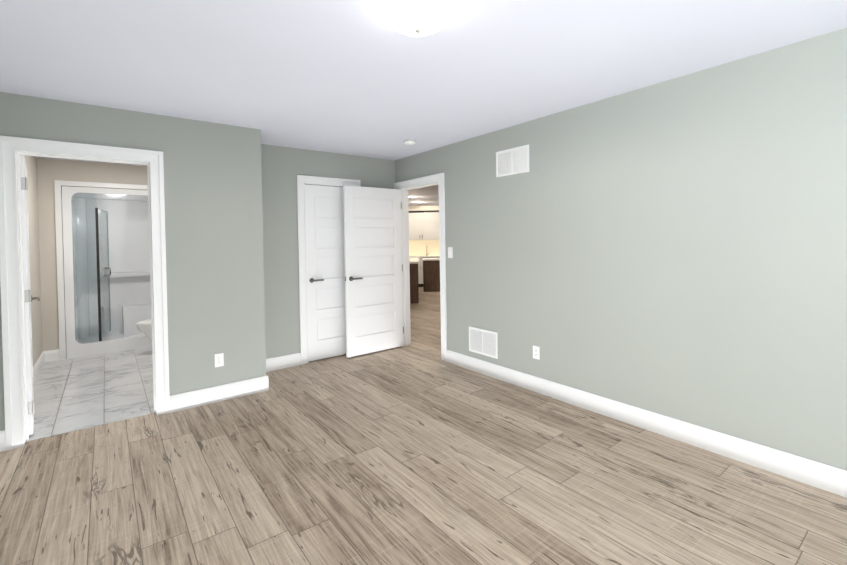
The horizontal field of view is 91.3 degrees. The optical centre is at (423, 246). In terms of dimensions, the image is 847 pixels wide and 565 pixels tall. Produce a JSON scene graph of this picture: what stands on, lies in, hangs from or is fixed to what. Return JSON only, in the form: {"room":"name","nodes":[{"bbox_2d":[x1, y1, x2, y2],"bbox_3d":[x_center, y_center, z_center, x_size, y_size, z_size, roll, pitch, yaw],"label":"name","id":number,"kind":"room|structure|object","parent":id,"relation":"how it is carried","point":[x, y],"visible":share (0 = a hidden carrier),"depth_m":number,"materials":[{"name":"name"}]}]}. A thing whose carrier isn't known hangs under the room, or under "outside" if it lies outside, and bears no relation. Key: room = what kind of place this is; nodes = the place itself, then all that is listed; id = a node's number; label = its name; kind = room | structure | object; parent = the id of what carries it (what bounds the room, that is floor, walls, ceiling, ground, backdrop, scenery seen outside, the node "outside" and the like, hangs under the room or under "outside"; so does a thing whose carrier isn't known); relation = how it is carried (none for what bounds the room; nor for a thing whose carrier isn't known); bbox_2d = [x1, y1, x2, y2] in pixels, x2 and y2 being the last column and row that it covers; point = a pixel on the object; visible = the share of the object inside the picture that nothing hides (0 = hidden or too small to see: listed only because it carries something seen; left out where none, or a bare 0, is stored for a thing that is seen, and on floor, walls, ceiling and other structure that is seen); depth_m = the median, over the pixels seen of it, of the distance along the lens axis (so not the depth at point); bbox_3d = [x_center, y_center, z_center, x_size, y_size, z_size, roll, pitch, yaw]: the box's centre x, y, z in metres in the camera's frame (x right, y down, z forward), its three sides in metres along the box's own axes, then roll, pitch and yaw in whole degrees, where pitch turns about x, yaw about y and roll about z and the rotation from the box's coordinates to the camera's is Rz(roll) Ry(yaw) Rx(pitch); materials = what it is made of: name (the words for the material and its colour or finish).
{"room":"empty bedroom","nodes":[
{"label":"empty bedroom","id":0,"kind":"room"},
{"bbox_2d":[0,92,10,430],"bbox_3d":[-2.908,0.171,2.875,0.123,2.440,0.140,-2,1,-38],"label":"wall","id":1,"kind":"structure","parent":0,"point":[5,124],"depth_m":2.82,"materials":[{"name":"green paint"}]},
{"bbox_2d":[0,430,5,451],"bbox_3d":[-1.206,1.327,0.630,0.030,0.136,5.497,-2,1,-38],"label":"baseboard","id":2,"kind":"structure","parent":1,"relation":"attached to","point":[2,433],"depth_m":2.81,"materials":[{"name":"white"}]},
{"bbox_2d":[20,156,39,435],"bbox_3d":[-3.139,0.363,3.276,0.149,2.030,0.781,-2,1,-43],"label":"bathroom door","id":3,"kind":"structure","parent":1,"relation":"in","point":[29,298],"depth_m":3.01,"materials":[{"name":"white wood"}]},
{"bbox_2d":[20,155,42,366],"bbox_3d":[-4.135,0.173,4.255,0.140,2.440,3.683,-2,1,-38],"label":"wall","id":4,"kind":"structure","parent":0,"point":[34,248],"depth_m":4.56,"materials":[{"name":"beige paint"}]},
{"bbox_2d":[33,351,45,381],"bbox_3d":[-3.754,1.323,3.930,0.016,0.136,2.563,-2,1,-38],"label":"baseboard","id":5,"kind":"structure","parent":4,"relation":"attached to","point":[41,360],"depth_m":4.56,"materials":[{"name":"white wood"}]},
{"bbox_2d":[29,347,153,440],"bbox_3d":[-3.403,1.370,4.816,1.650,0.004,3.688,-2,1,-38],"label":"floor","id":6,"kind":"structure","parent":0,"point":[77,393],"depth_m":3.92,"materials":[{"name":"tile"}]},
{"bbox_2d":[62,186,151,358],"bbox_3d":[-4.210,0.309,5.792,1.182,2.117,0.934,-2,1,-38],"label":"shower stall","id":7,"kind":"object","parent":6,"relation":"on","point":[106,250],"visible":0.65,"depth_m":5.80,"materials":[{"name":"white plastic"}]},
{"bbox_2d":[136,319,151,340],"bbox_3d":[-3.248,0.963,5.331,0.742,0.791,0.430,-2,1,-38],"label":"toilet","id":8,"kind":"object","parent":6,"relation":"on","point":[145,327],"visible":0.12,"depth_m":5.10,"materials":[{"name":"white ceramic"}]},
{"bbox_2d":[37,158,147,357],"bbox_3d":[-4.050,0.155,5.407,1.400,2.440,0.140,-2,1,-38],"label":"wall","id":9,"kind":"structure","parent":0,"point":[48,172],"depth_m":5.00,"materials":[{"name":"beige paint"}]},
{"bbox_2d":[54,180,147,359],"bbox_3d":[-3.915,0.280,5.408,1.310,2.185,0.022,-2,1,-38],"label":"trim","id":10,"kind":"structure","parent":9,"relation":"attached to","point":[60,270],"depth_m":5.03,"materials":[{"name":"white wood"}]},
{"bbox_2d":[10,93,265,395],"bbox_3d":[-2.199,0.151,3.421,1.667,2.440,0.140,-2,1,-38],"label":"wall","id":11,"kind":"structure","parent":0,"point":[214,234],"depth_m":3.56,"materials":[{"name":"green paint"}]},
{"bbox_2d":[0,135,169,450],"bbox_3d":[-2.528,0.311,3.156,0.959,2.140,0.161,-2,1,-38],"label":"door frame","id":12,"kind":"structure","parent":11,"relation":"attached to","point":[12,149],"depth_m":2.92,"materials":[{"name":"white wood"}]},
{"bbox_2d":[214,353,223,366],"bbox_3d":[-1.795,1.001,3.639,0.072,0.115,0.008,-2,1,-38],"label":"outlet","id":13,"kind":"object","parent":11,"relation":"attached to","point":[219,359],"visible":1,"depth_m":3.64,"materials":[{"name":"white plastic"}]},
{"bbox_2d":[170,375,268,412],"bbox_3d":[-1.773,1.293,3.651,0.796,0.136,0.016,-2,1,-38],"label":"baseboard","id":14,"kind":"structure","parent":11,"relation":"attached to","point":[178,402],"depth_m":3.62,"materials":[{"name":"white wood"}]},
{"bbox_2d":[261,144,394,358],"bbox_3d":[-1.145,0.111,4.960,1.881,2.440,0.140,-2,1,-38],"label":"wall","id":15,"kind":"structure","parent":0,"point":[282,167],"depth_m":4.59,"materials":[{"name":"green paint"}]},
{"bbox_2d":[266,353,300,371],"bbox_3d":[-1.588,1.277,4.521,0.510,0.136,0.016,-2,1,-38],"label":"baseboard","id":16,"kind":"structure","parent":15,"relation":"attached to","point":[276,363],"depth_m":4.55,"materials":[{"name":"white wood"}]},
{"bbox_2d":[305,185,345,360],"bbox_3d":[-1.105,0.303,4.940,0.625,2.030,0.149,-2,1,-38],"label":"closet door","id":17,"kind":"structure","parent":15,"relation":"in","point":[324,209],"depth_m":4.89,"materials":[{"name":"white painted wood"},{"name":"satin nickel"}]},
{"bbox_2d":[297,175,360,364],"bbox_3d":[-1.128,0.261,4.962,0.803,2.140,0.161,-2,1,-38],"label":"door frame","id":18,"kind":"structure","parent":15,"relation":"attached to","point":[303,181],"depth_m":4.69,"materials":[{"name":"white wood"}]},
{"bbox_2d":[409,209,435,239],"bbox_3d":[-0.082,-0.626,12.609,0.960,0.885,0.349,-1,1,-1],"label":"upper cabinet","id":19,"kind":"object","parent":0,"relation":"attached to","point":[423,225],"depth_m":12.44,"materials":[{"name":"white wood"}]},
{"bbox_2d":[0,287,846,564],"bbox_3d":[0.794,1.322,7.438,12.100,0.120,14.450,-2,1,-38],"label":"floor","id":20,"kind":"structure","parent":0,"point":[418,451],"depth_m":2.33,"materials":[{"name":"laminate"}]},
{"bbox_2d":[409,262,418,302],"bbox_3d":[-0.597,0.810,10.111,0.940,0.875,2.050,-1,1,-1],"label":"kitchen island","id":21,"kind":"object","parent":20,"relation":"on","point":[414,286],"depth_m":9.09,"materials":[{"name":"brown wood"}]},
{"bbox_2d":[409,258,418,261],"bbox_3d":[-0.605,0.350,10.104,1.000,0.045,2.110,-1,1,-1],"label":"island countertop","id":22,"kind":"structure","parent":21,"relation":"on","point":[410,259],"depth_m":9.79,"materials":[{"name":"white stone"}]},
{"bbox_2d":[409,257,439,286],"bbox_3d":[-0.056,0.766,12.494,0.960,0.875,0.619,-1,1,-1],"label":"base cabinet","id":23,"kind":"object","parent":20,"relation":"on","point":[420,266],"depth_m":12.19,"materials":[{"name":"white"}]},
{"bbox_2d":[422,258,439,291],"bbox_3d":[0.472,0.773,11.396,1.010,0.875,0.665,-1,1,-1],"label":"base cabinet","id":24,"kind":"object","parent":20,"relation":"on","point":[431,274],"visible":0.54,"depth_m":11.09,"materials":[{"name":"brown wood"}]},
{"bbox_2d":[408,205,438,212],"bbox_3d":[-0.091,-1.152,12.596,4.800,0.168,0.360,-1,1,-1],"label":"wall","id":25,"kind":"structure","parent":0,"point":[412,208],"depth_m":12.42,"materials":[{"name":"beige paint"}]},
{"bbox_2d":[0,0,846,204],"bbox_3d":[0.750,-1.238,7.401,12.100,0.120,14.450,-2,1,-38],"label":"ceiling","id":26,"kind":"structure","parent":0,"point":[363,78],"depth_m":2.39,"materials":[{"name":"paint"}]},
{"bbox_2d":[404,139,415,144],"bbox_3d":[-0.144,-1.099,4.385,0.135,0.038,0.135,-2,1,-38],"label":"smoke detector","id":27,"kind":"object","parent":26,"relation":"attached to","point":[409,141],"visible":1,"depth_m":4.34,"materials":[{"name":"white plastic"}]},
{"bbox_2d":[384,0,449,36],"bbox_3d":[-0.027,-1.027,1.889,0.300,0.115,0.300,-2,1,-38],"label":"ceiling lamp","id":28,"kind":"object","parent":26,"relation":"attached to","point":[416,18],"visible":1,"depth_m":1.82,"materials":[{"name":"white glass"}]},
{"bbox_2d":[436,213,438,239],"bbox_3d":[0.878,-0.615,12.621,0.960,0.830,0.349,-1,1,-1],"label":"upper cabinet","id":29,"kind":"object","parent":0,"relation":"attached to","point":[437,214],"depth_m":12.44,"materials":[{"name":"white wood"}]},
{"bbox_2d":[395,28,846,470],"bbox_3d":[1.508,0.091,3.168,0.140,2.440,6.214,-2,1,-38],"label":"wall","id":30,"kind":"structure","parent":0,"point":[675,248],"depth_m":2.76,"materials":[{"name":"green paint"}]},
{"bbox_2d":[343,185,402,357],"bbox_3d":[-0.603,0.292,5.132,0.818,2.030,0.149,-2,1,-39],"label":"entry door","id":31,"kind":"structure","parent":30,"relation":"in","point":[373,268],"depth_m":5.10,"materials":[{"name":"white wood"}]},
{"bbox_2d":[394,173,446,361],"bbox_3d":[-0.002,0.239,5.122,0.161,2.140,0.996,-2,1,-38],"label":"door frame","id":32,"kind":"structure","parent":30,"relation":"attached to","point":[403,187],"depth_m":5.14,"materials":[{"name":"white wood"}]},
{"bbox_2d":[448,247,452,257],"bbox_3d":[0.297,0.071,4.619,0.010,0.120,0.074,-2,1,-38],"label":"light switch","id":33,"kind":"object","parent":30,"relation":"attached to","point":[450,252],"visible":1,"depth_m":4.61,"materials":[{"name":"white plastic"}]},
{"bbox_2d":[469,326,497,358],"bbox_3d":[0.608,0.983,4.250,0.008,0.262,0.405,-2,1,-38],"label":"air vent","id":34,"kind":"object","parent":30,"relation":"in","point":[483,342],"visible":1,"depth_m":4.24,"materials":[{"name":"white metal"}]},
{"bbox_2d":[496,144,528,176],"bbox_3d":[0.832,-0.796,3.893,0.008,0.245,0.395,-2,1,-38],"label":"air vent","id":35,"kind":"object","parent":30,"relation":"in","point":[512,161],"visible":1,"depth_m":3.88,"materials":[{"name":"white metal"}]},
{"bbox_2d":[533,346,539,359],"bbox_3d":[1.012,0.957,3.723,0.008,0.115,0.072,-2,1,-38],"label":"outlet","id":36,"kind":"object","parent":30,"relation":"attached to","point":[536,352],"visible":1,"depth_m":3.72,"materials":[{"name":"white plastic"}]},
{"bbox_2d":[446,350,846,497],"bbox_3d":[1.812,1.245,2.687,0.016,0.136,5.078,-2,1,-38],"label":"baseboard","id":37,"kind":"structure","parent":30,"relation":"attached to","point":[825,477],"depth_m":2.78,"materials":[{"name":"white wood"}]},
{"bbox_3d":[-0.074,-0.022,12.861,6.000,2.440,0.120,-1,1,-1],"label":"wall","id":38,"kind":"structure","parent":0,"visible":0},
{"bbox_2d":[409,240,439,255],"bbox_3d":[-0.072,0.049,12.800,4.800,0.470,0.004,-1,1,-1],"label":"backsplash","id":39,"kind":"structure","parent":38,"relation":"attached to","point":[417,247],"depth_m":12.80,"materials":[{"name":"beige tile"}]}
]}

